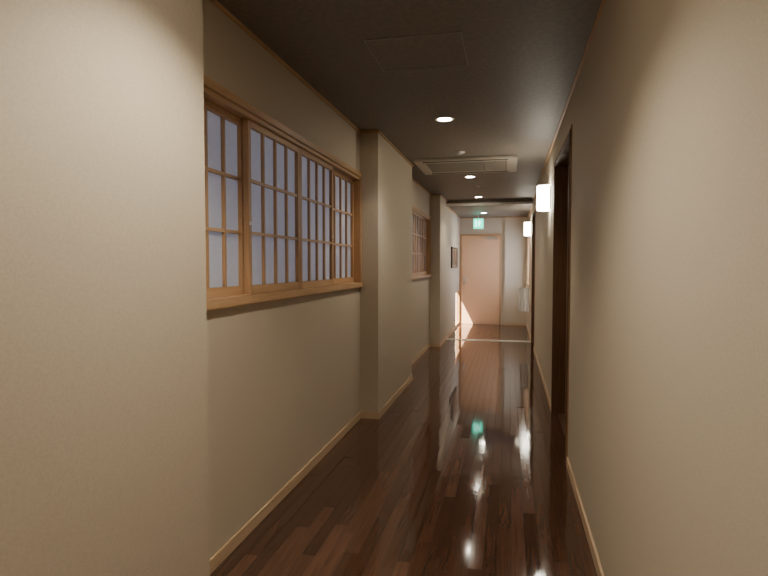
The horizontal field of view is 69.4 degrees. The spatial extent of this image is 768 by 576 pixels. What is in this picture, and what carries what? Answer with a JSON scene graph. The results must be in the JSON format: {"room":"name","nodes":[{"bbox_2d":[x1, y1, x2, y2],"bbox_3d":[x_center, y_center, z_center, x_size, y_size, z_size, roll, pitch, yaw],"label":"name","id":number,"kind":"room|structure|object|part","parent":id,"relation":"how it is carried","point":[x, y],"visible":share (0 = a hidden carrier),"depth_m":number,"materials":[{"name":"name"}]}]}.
{"room":"japanese inn corridor","nodes":[
{"label":"japanese inn corridor","id":0,"kind":"room"},
{"bbox_2d":[0,0,459,575],"bbox_3d":[-0.219,-0.112,5.174,0.400,2.610,16.600,1,2,13],"label":"wall","id":1,"kind":"structure","parent":0,"point":[143,426],"depth_m":1.82,"materials":[{"name":"beige paint"}]},
{"bbox_2d":[204,99,353,297],"bbox_3d":[-0.582,-0.454,3.613,0.066,0.916,2.855,1,2,13],"label":"window","id":2,"kind":"structure","parent":1,"relation":"in","point":[248,125],"depth_m":3.24,"materials":[{"name":"brown wood"}]},
{"bbox_2d":[207,110,238,287],"bbox_3d":[-0.840,-0.416,2.586,0.002,0.845,0.674,1,2,13],"label":"paper","id":3,"kind":"object","parent":2,"relation":"attached to","point":[213,121],"visible":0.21,"depth_m":2.73,"materials":[{"name":"white paper"}]},
{"bbox_3d":[-0.832,-0.411,2.585,0.030,0.916,0.736,1,2,13],"label":"sash","id":4,"kind":"part","parent":2,"relation":"part of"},
{"bbox_2d":[251,130,294,284],"bbox_3d":[-0.650,-0.444,3.267,0.002,0.845,0.674,1,2,13],"label":"paper","id":5,"kind":"object","parent":2,"relation":"attached to","point":[255,137],"visible":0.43,"depth_m":3.22,"materials":[{"name":"white paper"}]},
{"bbox_2d":[302,156,329,280],"bbox_3d":[-0.491,-0.473,3.970,0.002,0.845,0.643,1,2,13],"label":"paper","id":6,"kind":"object","parent":2,"relation":"attached to","point":[304,160],"visible":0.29,"depth_m":3.94,"materials":[{"name":"white paper"}]},
{"bbox_3d":[-0.483,-0.469,3.969,0.030,0.916,0.705,1,2,13],"label":"sash","id":7,"kind":"part","parent":2,"relation":"part of","materials":[{"name":"brown wood"}]},
{"bbox_3d":[-0.367,-0.497,4.650,0.030,0.916,0.736,1,2,13],"label":"sash","id":8,"kind":"part","parent":2,"relation":"part of","materials":[{"name":"brown wood"}]},
{"bbox_2d":[336,177,350,277],"bbox_3d":[-0.375,-0.501,4.652,0.002,0.845,0.674,1,2,13],"label":"paper","id":9,"kind":"object","parent":2,"relation":"attached to","point":[337,178],"visible":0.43,"depth_m":4.77,"materials":[{"name":"white paper"}]},
{"bbox_2d":[203,75,362,309],"bbox_3d":[-0.588,-0.464,3.614,0.158,1.028,2.915,1,2,13],"label":"frame","id":10,"kind":"object","parent":1,"relation":"attached to","point":[214,93],"visible":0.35,"depth_m":3.23,"materials":[{"name":"brown wood"}]},
{"bbox_2d":[209,0,446,201],"bbox_3d":[-0.405,-1.348,3.739,0.184,0.022,13.620,1,2,13],"label":"trim","id":11,"kind":"structure","parent":1,"relation":"attached to","point":[216,3],"depth_m":3.48,"materials":[{"name":"brown wood"}]},
{"bbox_2d":[210,326,455,573],"bbox_3d":[-0.208,1.177,4.723,0.182,0.066,15.420,1,2,13],"label":"baseboard","id":12,"kind":"structure","parent":1,"relation":"attached to","point":[224,551],"depth_m":3.53,"materials":[{"name":"brown wood"}]},
{"bbox_2d":[412,211,426,275],"bbox_3d":[0.511,-0.655,8.464,0.066,0.916,2.062,1,2,13],"label":"window","id":13,"kind":"structure","parent":1,"relation":"in","point":[419,227],"depth_m":8.47,"materials":[{"name":"brown wood"}]},
{"bbox_3d":[0.380,-0.627,7.800,0.030,0.916,0.708,1,2,13],"label":"sash","id":14,"kind":"part","parent":13,"relation":"part of","materials":[{"name":"brown wood"}]},
{"bbox_3d":[0.642,-0.682,9.128,0.030,0.916,0.708,1,2,13],"label":"sash","id":15,"kind":"part","parent":13,"relation":"part of","materials":[{"name":"brown wood"}]},
{"bbox_2d":[412,205,431,279],"bbox_3d":[0.431,-0.651,8.135,0.158,1.028,2.800,1,2,13],"label":"frame","id":16,"kind":"object","parent":1,"relation":"attached to","point":[427,217],"visible":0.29,"depth_m":9.45,"materials":[{"name":"brown wood"}]},
{"bbox_2d":[451,247,457,267],"bbox_3d":[1.496,-0.643,11.793,0.030,0.430,1.160,1,2,13],"label":"picture frame","id":17,"kind":"object","parent":1,"relation":"attached to","point":[454,251],"visible":1,"depth_m":11.82,"materials":[{"name":"brown wood"}]},
{"bbox_2d":[452,249,456,265],"bbox_3d":[1.488,-0.643,11.795,0.014,0.370,1.100,1,2,13],"label":"artwork","id":18,"kind":"object","parent":17,"relation":"attached to","point":[454,251],"depth_m":11.83},
{"bbox_2d":[455,291,458,325],"bbox_3d":[1.649,0.454,12.722,0.071,0.760,0.990,1,2,13],"label":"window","id":19,"kind":"structure","parent":1,"relation":"in","point":[457,292],"depth_m":13.19,"materials":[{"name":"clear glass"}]},
{"bbox_2d":[446,198,532,205],"bbox_3d":[1.931,-1.575,10.192,1.564,0.102,0.035,1,2,13],"label":"beam","id":20,"kind":"structure","parent":1,"relation":"attached to","point":[526,200],"depth_m":10.18,"materials":[{"name":"brown wood"}]},
{"bbox_2d":[447,204,532,218],"bbox_3d":[2.252,-1.586,11.620,1.564,0.022,2.830,1,2,13],"label":"trim","id":21,"kind":"structure","parent":1,"relation":"attached to","point":[532,204],"depth_m":12.82,"materials":[{"name":"beige wood"}]},
{"bbox_2d":[210,324,596,575],"bbox_3d":[0.695,1.241,5.076,2.350,0.100,16.740,1,2,13],"label":"floor","id":22,"kind":"structure","parent":0,"point":[465,473],"depth_m":3.48,"materials":[{"name":"brown wood"}]},
{"bbox_2d":[446,338,530,341],"bbox_3d":[1.933,0.974,10.310,1.540,0.010,0.150,1,2,13],"label":"threshold","id":23,"kind":"object","parent":22,"relation":"on","point":[447,338],"visible":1,"depth_m":10.26,"materials":[{"name":"metal"}]},
{"bbox_2d":[217,0,601,217],"bbox_3d":[0.061,-1.431,5.108,3.650,0.208,16.700,1,2,13],"label":"ceiling","id":24,"kind":"structure","parent":0,"point":[524,57],"depth_m":3.47,"materials":[{"name":"grey paint"}]},
{"bbox_2d":[364,31,467,71],"bbox_3d":[0.199,-1.332,3.152,0.520,0.004,0.480,1,2,13],"label":"access hatch","id":25,"kind":"object","parent":24,"relation":"in","point":[441,49],"depth_m":3.12,"materials":[{"name":"grey paint"}]},
{"bbox_2d":[435,117,453,121],"bbox_3d":[0.500,-1.391,4.580,0.160,0.006,0.160,1,2,13],"label":"recessed light","id":26,"kind":"object","parent":24,"relation":"in","point":[439,119],"visible":1,"depth_m":4.58,"materials":[{"name":"white glass"}]},
{"bbox_2d":[454,151,464,154],"bbox_3d":[0.806,-1.438,5.914,0.110,0.022,0.110,1,2,13],"label":"smoke detector","id":27,"kind":"object","parent":24,"relation":"attached to","point":[456,152],"visible":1,"depth_m":5.89,"materials":[{"name":"white plastic"}]},
{"bbox_2d":[413,155,517,174],"bbox_3d":[1.001,-1.462,6.665,1.160,0.036,0.950,1,2,13],"label":"air conditioner","id":28,"kind":"object","parent":24,"relation":"in","point":[487,164],"depth_m":6.56,"materials":[{"name":"beige plastic"}]},
{"bbox_2d":[473,215,483,228],"bbox_3d":[2.126,-1.483,12.486,0.230,0.300,0.044,1,2,13],"label":"exit sign","id":29,"kind":"object","parent":24,"relation":"hanging from","point":[478,223],"visible":1,"depth_m":12.47,"materials":[{"name":"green plastic"}]},
{"bbox_2d":[455,217,527,324],"bbox_3d":[2.632,-0.394,13.050,2.000,2.522,0.170,1,2,13],"label":"wall","id":30,"kind":"structure","parent":0,"point":[514,245],"depth_m":12.90,"materials":[{"name":"beige paint"}]},
{"bbox_2d":[460,234,500,324],"bbox_3d":[2.269,-0.202,13.083,0.950,2.129,0.082,1,2,13],"label":"door","id":31,"kind":"structure","parent":30,"relation":"in","point":[461,235],"depth_m":13.07,"materials":[{"name":"wood"}]},
{"bbox_2d":[461,236,499,323],"bbox_3d":[2.275,-0.187,13.113,0.872,2.082,0.022,1,2,13],"label":"leaf","id":32,"kind":"object","parent":31,"relation":"attached to","point":[480,255],"visible":1,"depth_m":13.10,"materials":[{"name":"beige wood"}]},
{"bbox_2d":[502,322,525,325],"bbox_3d":[3.036,0.836,12.953,0.552,0.066,0.082,1,2,13],"label":"baseboard","id":33,"kind":"structure","parent":30,"relation":"attached to","point":[503,323],"depth_m":12.92,"materials":[{"name":"brown wood"}]},
{"bbox_2d":[527,0,767,575],"bbox_3d":[1.603,-0.095,4.764,0.206,2.610,16.600,1,2,13],"label":"wall","id":34,"kind":"structure","parent":0,"point":[667,109],"depth_m":1.46,"materials":[{"name":"beige paint"}]},
{"bbox_2d":[518,288,530,311],"bbox_3d":[2.695,0.219,10.635,0.235,0.477,0.148,1,2,13],"label":"radiator","id":35,"kind":"object","parent":34,"relation":"attached to","point":[523,292],"visible":0.99,"depth_m":10.59,"materials":[{"name":"metal"}]},
{"bbox_2d":[524,222,530,235],"bbox_3d":[2.797,-1.148,10.812,0.137,0.260,0.170,1,2,13],"label":"wall sconce","id":36,"kind":"object","parent":34,"relation":"attached to","point":[527,225],"visible":0.98,"depth_m":10.74,"materials":[{"name":"white glass"}]},
{"bbox_2d":[527,236,529,286],"bbox_3d":[3.184,-0.595,11.954,0.146,1.100,1.250,1,2,13],"label":"window","id":37,"kind":"structure","parent":34,"relation":"in","point":[528,251],"depth_m":12.53,"materials":[{"name":"wood"}]},
{"bbox_2d":[531,208,535,346],"bbox_3d":[2.657,-0.153,9.526,0.200,2.326,0.994,1,2,13],"label":"door","id":38,"kind":"structure","parent":34,"relation":"in","point":[534,212],"depth_m":9.96,"materials":[{"name":"brown wood"}]},
{"bbox_2d":[537,185,550,210],"bbox_3d":[1.673,-0.942,5.822,0.137,0.260,0.170,1,2,13],"label":"wall sconce","id":39,"kind":"object","parent":34,"relation":"attached to","point":[543,191],"visible":1,"depth_m":5.75,"materials":[{"name":"white glass"}]},
{"bbox_2d":[551,124,571,463],"bbox_3d":[1.528,0.034,4.515,0.200,2.366,1.414,1,2,13],"label":"door","id":40,"kind":"structure","parent":34,"relation":"in","point":[564,158],"depth_m":5.15,"materials":[{"name":"brown wood"}]},
{"bbox_2d":[565,165,568,415],"bbox_3d":[1.578,0.053,4.504,0.071,2.302,1.314,1,2,13],"label":"leaf","id":41,"kind":"object","parent":40,"relation":"attached to","point":[568,165],"visible":0.03,"depth_m":5.10,"materials":[{"name":"brown wood"}]},
{"bbox_2d":[526,323,603,575],"bbox_3d":[1.500,1.171,4.856,0.012,0.066,16.430,1,2,13],"label":"baseboard","id":42,"kind":"structure","parent":34,"relation":"attached to","point":[596,560],"depth_m":3.08,"materials":[{"name":"brown wood"}]},
{"bbox_2d":[532,0,605,198],"bbox_3d":[1.190,-1.333,3.380,0.014,0.022,13.620,1,2,13],"label":"trim","id":43,"kind":"structure","parent":34,"relation":"attached to","point":[603,2],"depth_m":3.41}
]}

